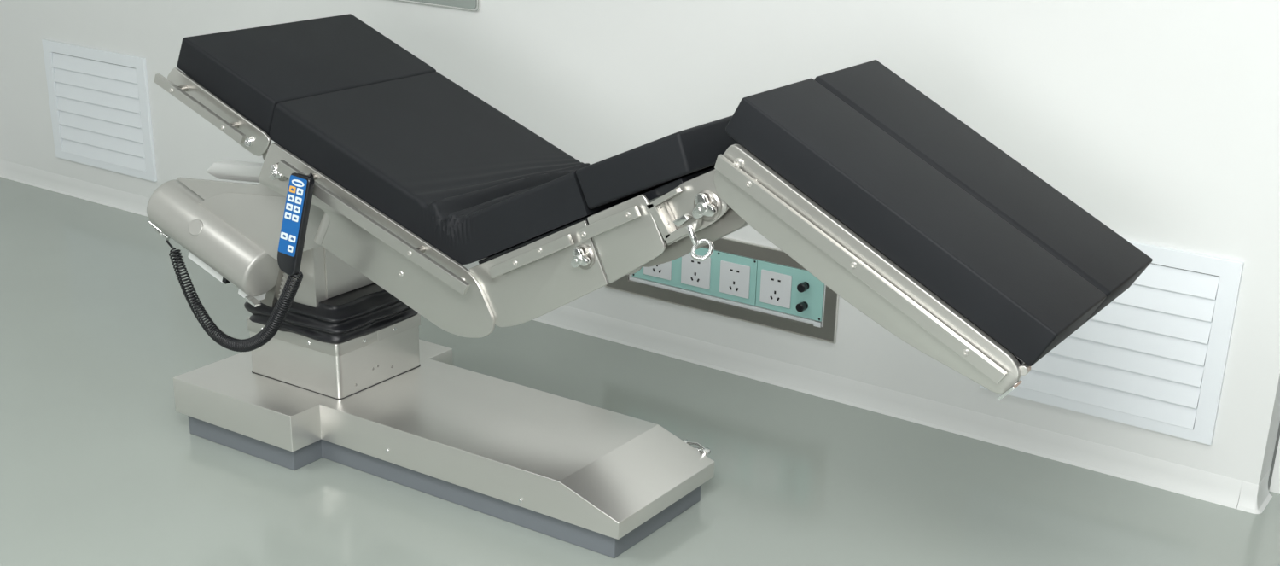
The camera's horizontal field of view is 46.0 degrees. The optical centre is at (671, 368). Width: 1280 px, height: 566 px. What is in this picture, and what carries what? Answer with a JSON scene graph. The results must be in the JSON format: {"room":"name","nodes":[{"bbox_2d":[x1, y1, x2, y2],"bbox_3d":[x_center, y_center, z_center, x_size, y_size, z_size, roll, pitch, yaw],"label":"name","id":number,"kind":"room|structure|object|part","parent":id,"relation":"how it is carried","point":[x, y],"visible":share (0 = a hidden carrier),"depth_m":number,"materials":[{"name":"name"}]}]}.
{"room":"operating room","nodes":[
{"label":"operating room","id":0,"kind":"room"},
{"bbox_2d":[0,176,1279,565],"bbox_3d":[-1.472,0.416,2.946,10.700,0.060,8.400,15,25,30],"label":"floor","id":1,"kind":"structure","parent":0,"point":[100,466],"depth_m":3.42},
{"bbox_2d":[146,13,1152,558],"bbox_3d":[-0.177,-0.166,3.109,2.139,0.990,0.606,15,25,30],"label":"table","id":2,"kind":"object","parent":1,"relation":"on","point":[905,212],"visible":0.95,"depth_m":3.05,"materials":[{"name":"metal"}]},
{"bbox_3d":[-0.988,-0.544,3.158,0.263,0.114,0.011,15,25,30],"label":"rail","id":3,"kind":"part","parent":2,"relation":"part of","materials":[{"name":"metal"}]},
{"bbox_3d":[-1.042,-0.242,3.443,0.122,0.069,0.050,15,25,30],"label":"under plate","id":4,"kind":"part","parent":2,"relation":"part of","materials":[{"name":"white plastic"}]},
{"bbox_3d":[-0.960,-0.542,3.185,0.313,0.155,0.008,15,25,30],"label":"head plate","id":5,"kind":"part","parent":2,"relation":"part of","materials":[{"name":"metal"}]},
{"bbox_2d":[148,172,314,352],"bbox_3d":[-0.974,-0.254,3.276,0.663,0.456,0.084,20,28,39],"label":"remote control","id":6,"kind":"object","parent":2,"relation":"hanging from","point":[300,186],"visible":0.99,"depth_m":3.07,"materials":[{"name":"black plastic"}]},
{"bbox_3d":[-0.958,-0.158,3.293,0.036,0.266,0.602,-16,28,-39],"label":"coiled cord","id":7,"kind":"part","parent":6,"relation":"part of","materials":[{"name":"black plastic"}]},
{"bbox_3d":[-0.757,-0.289,3.034,0.066,0.203,0.062,15,25,30],"label":"casing","id":8,"kind":"part","parent":6,"relation":"part of","materials":[{"name":"black plastic"}]},
{"bbox_3d":[-0.931,-0.328,3.316,0.358,0.173,0.003,15,25,30],"label":"raised panel","id":9,"kind":"part","parent":2,"relation":"part of","materials":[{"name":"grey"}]},
{"bbox_3d":[-0.943,-0.174,3.394,0.051,0.041,0.040,15,25,30],"label":"under plate","id":10,"kind":"part","parent":2,"relation":"part of","materials":[{"name":"white plastic"}]},
{"bbox_3d":[-0.810,-0.406,3.118,0.039,0.039,0.012,15,25,30],"label":"clamp knob","id":11,"kind":"part","parent":2,"relation":"part of","materials":[{"name":"silver metal"}]},
{"bbox_2d":[277,272,288,300],"bbox_3d":[-0.885,-0.189,3.419,0.072,0.114,0.007,15,25,30],"label":"grille","id":12,"kind":"object","parent":2,"relation":"attached to","point":[282,276],"depth_m":3.41,"materials":[{"name":"grey"}]},
{"bbox_3d":[-0.595,-0.282,2.982,0.501,0.188,0.011,15,25,30],"label":"rail","id":13,"kind":"part","parent":2,"relation":"part of","materials":[{"name":"metal"}]},
{"bbox_3d":[-0.605,-0.261,3.042,0.631,0.312,0.008,15,25,30],"label":"plate","id":14,"kind":"part","parent":2,"relation":"part of","materials":[{"name":"metal"}]},
{"bbox_3d":[-0.262,-0.207,2.810,0.194,0.119,0.010,15,25,30],"label":"rail","id":15,"kind":"part","parent":2,"relation":"part of","materials":[{"name":"metal"}]},
{"bbox_3d":[-0.253,-0.177,2.837,0.327,0.248,0.007,15,25,30],"label":"seat plate","id":16,"kind":"part","parent":2,"relation":"part of","materials":[{"name":"metal"}]},
{"bbox_3d":[-0.161,-0.202,2.753,0.046,0.046,0.012,15,25,30],"label":"clamp knob","id":17,"kind":"part","parent":2,"relation":"part of","materials":[{"name":"silver metal"}]},
{"bbox_3d":[-0.111,-0.258,2.685,0.131,0.083,0.010,15,25,30],"label":"rail","id":18,"kind":"part","parent":2,"relation":"part of","materials":[{"name":"metal"}]},
{"bbox_3d":[-0.324,-0.409,3.449,0.631,0.312,0.008,15,25,30],"label":"plate","id":19,"kind":"part","parent":2,"relation":"part of","materials":[{"name":"metal"}]},
{"bbox_3d":[-0.081,-0.230,2.692,0.168,0.176,0.008,15,25,30],"label":"seat plate","id":20,"kind":"part","parent":2,"relation":"part of","materials":[{"name":"metal"}]},
{"bbox_3d":[0.030,-0.232,2.671,0.243,0.140,0.017,15,25,30],"label":"joint arm","id":21,"kind":"part","parent":2,"relation":"part of","materials":[{"name":"silver metal"}]},
{"bbox_3d":[0.031,-0.280,2.624,0.156,0.151,0.008,15,25,30],"label":"plate","id":22,"kind":"part","parent":2,"relation":"part of","materials":[{"name":"metal"}]},
{"bbox_3d":[0.053,0.175,3.321,0.067,0.024,0.022,15,25,30],"label":"lock lever","id":23,"kind":"part","parent":2,"relation":"part of","materials":[{"name":"silver metal"}]},
{"bbox_3d":[0.022,-0.322,3.235,0.327,0.248,0.007,15,25,30],"label":"seat plate","id":24,"kind":"part","parent":2,"relation":"part of","materials":[{"name":"metal"}]},
{"bbox_3d":[0.060,-0.278,2.592,0.055,0.055,0.012,15,25,30],"label":"clamp knob","id":25,"kind":"part","parent":2,"relation":"part of","materials":[{"name":"silver metal"}]},
{"bbox_3d":[0.298,-0.166,2.436,0.543,0.284,0.011,15,25,30],"label":"rail","id":26,"kind":"part","parent":2,"relation":"part of","materials":[{"name":"metal"}]},
{"bbox_3d":[0.311,-0.168,2.450,0.569,0.323,0.016,15,25,30],"label":"leg plate","id":27,"kind":"part","parent":2,"relation":"part of","materials":[{"name":"metal"}]},
{"bbox_2d":[0,0,1279,497],"bbox_3d":[-0.621,-1.503,4.156,4.818,2.700,0.120,15,25,31],"label":"wall","id":28,"kind":"structure","parent":0,"point":[1159,119],"depth_m":3.61,"materials":[{"name":"paint"}]},
{"bbox_2d":[41,39,157,181],"bbox_3d":[-2.007,-0.906,5.285,0.554,0.424,0.012,15,25,31],"label":"air vent","id":29,"kind":"object","parent":28,"relation":"in","point":[99,99],"visible":1,"depth_m":5.28,"materials":[{"name":"white metal"}]},
{"bbox_2d":[394,0,480,11],"bbox_3d":[-0.942,-1.338,4.363,1.005,0.500,0.014,15,25,31],"label":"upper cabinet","id":30,"kind":"object","parent":28,"relation":"attached to","point":[471,5],"visible":1,"depth_m":4.23,"materials":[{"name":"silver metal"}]},
{"bbox_3d":[-0.944,-1.334,4.359,0.986,0.484,0.003,15,25,31],"label":"panel","id":31,"kind":"part","parent":30,"relation":"part of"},
{"bbox_2d":[0,159,1242,508],"bbox_3d":[-0.649,-0.241,4.547,4.626,0.062,0.018,15,25,31],"label":"baseboard","id":32,"kind":"structure","parent":28,"relation":"attached to","point":[1179,479],"depth_m":3.84,"materials":[{"name":"white plastic"}]},
{"bbox_2d":[604,237,839,343],"bbox_3d":[0.114,-0.243,3.988,0.728,0.215,0.034,15,25,31],"label":"panel","id":33,"kind":"object","parent":28,"relation":"attached to","point":[761,283],"visible":0.8,"depth_m":3.94,"materials":[{"name":"plastic"},{"name":"painted metal"}]},
{"bbox_2d":[643,261,671,279],"bbox_3d":[-0.037,-0.289,4.090,0.091,0.088,0.004,15,25,31],"label":"outlet","id":34,"kind":"object","parent":33,"relation":"attached to","point":[662,271],"depth_m":4.10,"materials":[{"name":"white plastic"}]},
{"bbox_2d":[680,252,710,289],"bbox_3d":[0.066,-0.261,4.027,0.091,0.088,0.004,15,25,31],"label":"outlet","id":35,"kind":"object","parent":33,"relation":"attached to","point":[695,275],"depth_m":4.03,"materials":[{"name":"white plastic"}]},
{"bbox_3d":[0.140,-0.245,3.985,0.594,0.126,0.005,15,25,31],"label":"teal plate","id":36,"kind":"part","parent":33,"relation":"part of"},
{"bbox_2d":[719,260,750,298],"bbox_3d":[0.167,-0.234,3.964,0.091,0.088,0.004,15,25,31],"label":"outlet","id":37,"kind":"object","parent":33,"relation":"attached to","point":[735,276],"depth_m":3.96,"materials":[{"name":"white plastic"}]},
{"bbox_2d":[759,269,791,308],"bbox_3d":[0.270,-0.205,3.900,0.091,0.088,0.004,15,25,31],"label":"outlet","id":38,"kind":"object","parent":33,"relation":"attached to","point":[775,285],"depth_m":3.90,"materials":[{"name":"white plastic"}]},
{"bbox_3d":[0.334,-0.157,3.856,0.023,0.023,0.028,15,25,31],"label":"terminal knob","id":39,"kind":"part","parent":33,"relation":"part of","materials":[{"name":"black plastic"}]},
{"bbox_3d":[0.336,-0.207,3.837,0.023,0.023,0.028,15,25,31],"label":"terminal knob","id":40,"kind":"part","parent":33,"relation":"part of","materials":[{"name":"black plastic"}]},
{"bbox_2d":[979,240,1244,444],"bbox_3d":[0.984,-0.090,3.432,0.554,0.424,0.012,15,25,31],"label":"air vent","id":41,"kind":"object","parent":28,"relation":"in","point":[1154,357],"visible":0.65,"depth_m":3.38,"materials":[{"name":"white"}]},
{"bbox_2d":[1236,469,1272,513],"bbox_3d":[1.315,0.274,3.386,0.052,0.062,0.118,15,25,30],"label":"trim","id":42,"kind":"structure","parent":28,"relation":"attached to","point":[1253,498],"depth_m":3.36,"materials":[{"name":"white plastic"}]},
{"bbox_2d":[1268,436,1279,494],"bbox_3d":[2.796,-0.629,2.190,3.250,2.700,0.075,15,25,30],"label":"wall","id":43,"kind":"structure","parent":0,"point":[1275,483],"depth_m":3.44,"materials":[{"name":"paint"}]}
]}

